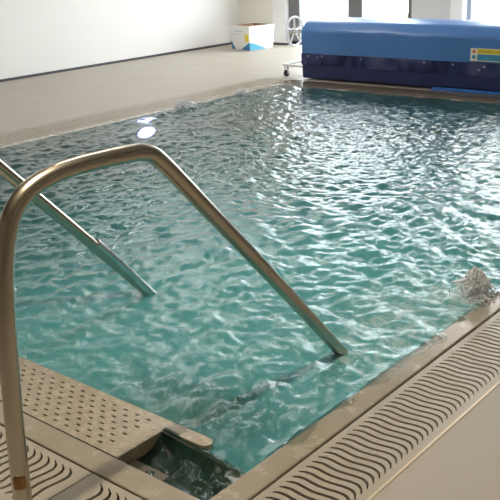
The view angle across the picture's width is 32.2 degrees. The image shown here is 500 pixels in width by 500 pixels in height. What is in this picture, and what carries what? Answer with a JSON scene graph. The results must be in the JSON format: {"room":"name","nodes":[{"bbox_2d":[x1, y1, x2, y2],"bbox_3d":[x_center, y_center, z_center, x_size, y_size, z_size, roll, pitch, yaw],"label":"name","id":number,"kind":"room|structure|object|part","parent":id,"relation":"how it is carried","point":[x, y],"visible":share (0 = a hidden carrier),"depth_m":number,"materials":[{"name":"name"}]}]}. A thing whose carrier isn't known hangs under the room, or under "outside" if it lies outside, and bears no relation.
{"room":"indoor swimming pool","nodes":[
{"label":"indoor swimming pool","id":0,"kind":"room"},
{"bbox_2d":[0,0,238,78],"bbox_3d":[-4.328,-2.736,8.437,0.200,3.100,13.100,13,25,38],"label":"wall","id":1,"kind":"structure","parent":0,"point":[37,36],"depth_m":11.22,"materials":[{"name":"paint"}]},
{"bbox_2d":[0,42,231,81],"bbox_3d":[-4.257,-1.428,8.741,0.018,0.028,12.900,13,25,38],"label":"baseboard","id":2,"kind":"structure","parent":1,"relation":"attached to","point":[229,43],"depth_m":11.41,"materials":[{"name":"grey"}]},
{"bbox_2d":[0,44,499,499],"bbox_3d":[0.005,-0.300,5.384,11.100,0.200,12.900,13,25,38],"label":"floor","id":3,"kind":"structure","parent":0,"point":[463,463],"depth_m":8.75,"materials":[{"name":"concrete"}]},
{"bbox_2d":[0,425,91,499],"bbox_3d":[-2.089,0.303,3.627,4.060,0.014,0.244,13,25,38],"label":"grate","id":4,"kind":"object","parent":3,"relation":"in","point":[47,480],"visible":0.62,"depth_m":2.48,"materials":[{"name":"plastic"}]},
{"bbox_2d":[0,159,155,295],"bbox_3d":[-0.801,0.507,3.391,0.100,2.240,1.694,13,25,38],"label":"handrail","id":5,"kind":"object","parent":3,"relation":"on","point":[96,246],"visible":0.45,"depth_m":3.39,"materials":[{"name":"silver metal"}]},
{"bbox_2d":[50,474,142,499],"bbox_3d":[-0.257,0.742,2.166,0.699,0.014,0.244,13,25,38],"label":"grate","id":6,"kind":"object","parent":3,"relation":"in","point":[89,488],"visible":1,"depth_m":2.38,"materials":[{"name":"plastic"}]},
{"bbox_2d":[0,143,348,499],"bbox_3d":[-0.032,0.691,2.778,0.100,2.240,1.694,13,25,38],"label":"handrail","id":7,"kind":"object","parent":3,"relation":"on","point":[15,207],"visible":0.83,"depth_m":2.04,"materials":[{"name":"silver metal"}]},
{"bbox_2d":[0,85,499,473],"bbox_3d":[0.171,-0.552,5.818,4.450,0.055,5.704,13,25,38],"label":"pool water","id":8,"kind":"object","parent":3,"relation":"in","point":[369,206],"visible":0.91,"depth_m":4.20,"materials":[{"name":"teal liquid"}]},
{"bbox_2d":[172,99,197,110],"bbox_3d":[-0.606,-1.353,8.066,0.282,0.108,0.301,-5,19,-6],"label":"water splash","id":9,"kind":"object","parent":8,"relation":"on","point":[184,103],"visible":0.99,"depth_m":8.04,"materials":[{"name":"white liquid"}]},
{"bbox_2d":[232,89,249,95],"bbox_3d":[-0.069,-1.575,8.660,0.252,0.087,0.248,13,25,38],"label":"water splash","id":10,"kind":"object","parent":8,"relation":"on","point":[242,91],"visible":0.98,"depth_m":8.64,"materials":[{"name":"white liquid"}]},
{"bbox_2d":[449,266,499,305],"bbox_3d":[0.920,0.140,3.567,0.215,0.157,0.216,2,20,13],"label":"water splash","id":11,"kind":"object","parent":8,"relation":"on","point":[474,282],"visible":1,"depth_m":3.53,"materials":[{"name":"white liquid"}]},
{"bbox_2d":[229,22,273,50],"bbox_3d":[0.030,-3.081,12.479,0.463,0.338,0.463,-16,24,-35],"label":"cardboard box","id":12,"kind":"object","parent":3,"relation":"on","point":[245,36],"visible":1,"depth_m":12.34,"materials":[{"name":"white cardboard"}]},
{"bbox_2d":[241,43,249,49],"bbox_3d":[-0.062,-2.901,12.310,0.011,0.109,0.208,-16,23,-33],"label":"print","id":13,"kind":"object","parent":12,"relation":"attached to","point":[244,46],"depth_m":12.31,"materials":[{"name":"blue"}]},
{"bbox_2d":[250,43,265,49],"bbox_3d":[0.115,-2.912,12.320,0.308,0.109,0.011,-17,24,-36],"label":"print","id":14,"kind":"object","parent":12,"relation":"attached to","point":[253,46],"depth_m":12.32,"materials":[{"name":"blue"}]},
{"bbox_2d":[252,311,499,499],"bbox_3d":[1.923,-0.085,4.291,0.254,0.032,6.030,13,25,38],"label":"grate","id":15,"kind":"object","parent":3,"relation":"in","point":[342,467],"visible":1,"depth_m":2.63,"materials":[{"name":"plastic"}]},
{"bbox_2d":[280,80,499,101],"bbox_3d":[2.108,-1.413,8.029,4.480,0.014,0.264,13,25,38],"label":"grate","id":16,"kind":"object","parent":3,"relation":"in","point":[293,82],"visible":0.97,"depth_m":8.54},
{"bbox_2d":[283,16,499,94],"bbox_3d":[2.284,-1.884,8.362,4.830,0.641,0.685,13,25,38],"label":"reel","id":17,"kind":"object","parent":3,"relation":"on","point":[435,54],"visible":1,"depth_m":8.62,"materials":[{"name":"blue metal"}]},
{"bbox_3d":[0.656,-2.269,9.743,0.368,0.365,0.506,13,25,38],"label":"frame","id":18,"kind":"part","parent":17,"relation":"part of","materials":[{"name":"white paint"}]},
{"bbox_2d":[303,62,499,91],"bbox_3d":[2.458,-1.665,8.311,4.400,0.225,0.614,13,25,38],"label":"rolled blanket","id":19,"kind":"object","parent":17,"relation":"on","point":[465,77],"depth_m":8.58,"materials":[{"name":"blue plastic"}]},
{"bbox_3d":[2.492,-1.720,7.823,0.940,0.056,0.002,13,25,38],"label":"picture panel","id":20,"kind":"part","parent":17,"relation":"part of","materials":[{"name":"blue plastic"}]},
{"bbox_2d":[353,391,477,499],"bbox_3d":[0.053,-0.409,5.853,5.158,0.090,6.585,13,25,38],"label":"channel","id":21,"kind":"object","parent":3,"relation":"in","point":[477,391],"depth_m":2.62,"materials":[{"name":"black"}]},
{"bbox_2d":[288,0,450,44],"bbox_3d":[4.140,-3.490,9.611,11.100,3.100,0.220,13,25,38],"label":"wall","id":22,"kind":"structure","parent":0,"point":[421,9],"depth_m":11.21,"materials":[{"name":"grey paint"}]},
{"bbox_2d":[238,0,273,41],"bbox_3d":[0.059,-4.524,12.676,0.690,2.870,0.020,13,25,38],"label":"wall","id":23,"kind":"structure","parent":22,"relation":"attached to","point":[250,11],"depth_m":13.00,"materials":[{"name":"white paint"}]},
{"bbox_2d":[272,0,287,42],"bbox_3d":[0.406,-4.434,12.380,0.240,2.870,0.050,13,25,38],"label":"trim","id":24,"kind":"structure","parent":22,"relation":"attached to","point":[280,7],"depth_m":12.72,"materials":[{"name":"white paint"}]},
{"bbox_2d":[273,42,288,44],"bbox_3d":[0.202,-3.128,13.064,0.912,0.030,0.055,13,25,38],"label":"baseboard","id":25,"kind":"structure","parent":22,"relation":"attached to","point":[273,42],"depth_m":12.83,"materials":[{"name":"grey"}]},
{"bbox_2d":[289,0,411,44],"bbox_3d":[1.354,-4.071,11.810,2.050,2.550,0.080,13,25,38],"label":"window","id":26,"kind":"structure","parent":22,"relation":"in","point":[356,8],"depth_m":12.54,"materials":[{"name":"grey"}]},
{"bbox_2d":[450,0,464,19],"bbox_3d":[2.590,-3.895,10.638,0.170,2.900,0.060,13,25,38],"label":"trim","id":27,"kind":"structure","parent":22,"relation":"attached to","point":[457,8],"depth_m":10.91,"materials":[{"name":"white paint"}]},
{"bbox_2d":[466,0,473,19],"bbox_3d":[3.710,-3.506,9.931,2.560,2.550,0.080,13,25,38],"label":"window","id":28,"kind":"structure","parent":22,"relation":"in","point":[469,3],"depth_m":10.91,"materials":[{"name":"blue"}]},
{"bbox_3d":[0.157,0.370,6.101,4.500,0.949,6.050,13,25,38],"label":"basin","id":29,"kind":"object","parent":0,"visible":0},
{"bbox_2d":[0,402,198,499],"bbox_3d":[-1.840,0.515,3.729,4.428,0.500,0.085,13,25,38],"label":"pool edge","id":30,"kind":"structure","parent":29,"relation":"on","point":[132,480],"depth_m":2.52,"materials":[{"name":"tile"}]},
{"bbox_2d":[0,356,212,462],"bbox_3d":[-0.342,0.812,3.311,1.147,0.901,1.056,13,25,38],"label":"steps","id":31,"kind":"structure","parent":29,"relation":"on","point":[124,431],"depth_m":2.77,"materials":[{"name":"plastic"}]},
{"bbox_2d":[0,83,279,148],"bbox_3d":[-1.574,-0.724,7.223,0.098,0.500,5.958,13,25,38],"label":"trim","id":32,"kind":"structure","parent":29,"relation":"on","point":[275,84],"depth_m":7.57,"materials":[{"name":"tile"}]},
{"bbox_2d":[0,77,290,145],"bbox_3d":[-1.702,-1.026,7.365,0.364,0.014,6.305,13,25,38],"label":"grate","id":33,"kind":"object","parent":32,"relation":"in","point":[11,137],"visible":0.92,"depth_m":7.96,"materials":[{"name":"plastic"}]},
{"bbox_2d":[126,459,168,481],"bbox_3d":[-0.187,0.869,2.583,0.352,0.465,0.185,13,25,38],"label":"steps","id":34,"kind":"structure","parent":29,"relation":"on","point":[134,463],"depth_m":2.54,"materials":[{"name":"beige plastic"}]},
{"bbox_2d":[161,431,205,455],"bbox_3d":[-0.123,0.825,2.649,0.352,0.500,0.015,13,25,38],"label":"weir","id":35,"kind":"object","parent":29,"relation":"on","point":[164,432],"visible":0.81,"depth_m":2.63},
{"bbox_2d":[136,427,244,499],"bbox_3d":[-0.190,0.638,2.507,0.360,0.057,0.210,13,25,38],"label":"water","id":36,"kind":"object","parent":29,"relation":"in","point":[200,476],"visible":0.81,"depth_m":2.54,"materials":[{"name":"green liquid"}]},
{"bbox_2d":[210,296,499,499],"bbox_3d":[1.797,0.103,4.483,0.086,0.500,6.043,13,25,38],"label":"pool edge","id":37,"kind":"structure","parent":29,"relation":"on","point":[258,479],"depth_m":2.69,"materials":[{"name":"tile"}]},
{"bbox_2d":[280,84,499,102],"bbox_3d":[2.002,-1.131,7.973,4.330,0.500,0.088,13,25,38],"label":"trim","id":38,"kind":"structure","parent":29,"relation":"on","point":[455,99],"depth_m":8.32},
{"label":"outside","id":39,"kind":"structure","parent":0,"visible":0},
{"bbox_2d":[303,0,499,24],"bbox_3d":[12.383,-6.445,21.755,60.000,0.300,29.380,13,25,38],"label":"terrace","id":40,"kind":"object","parent":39,"point":[483,9],"depth_m":19.42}
]}

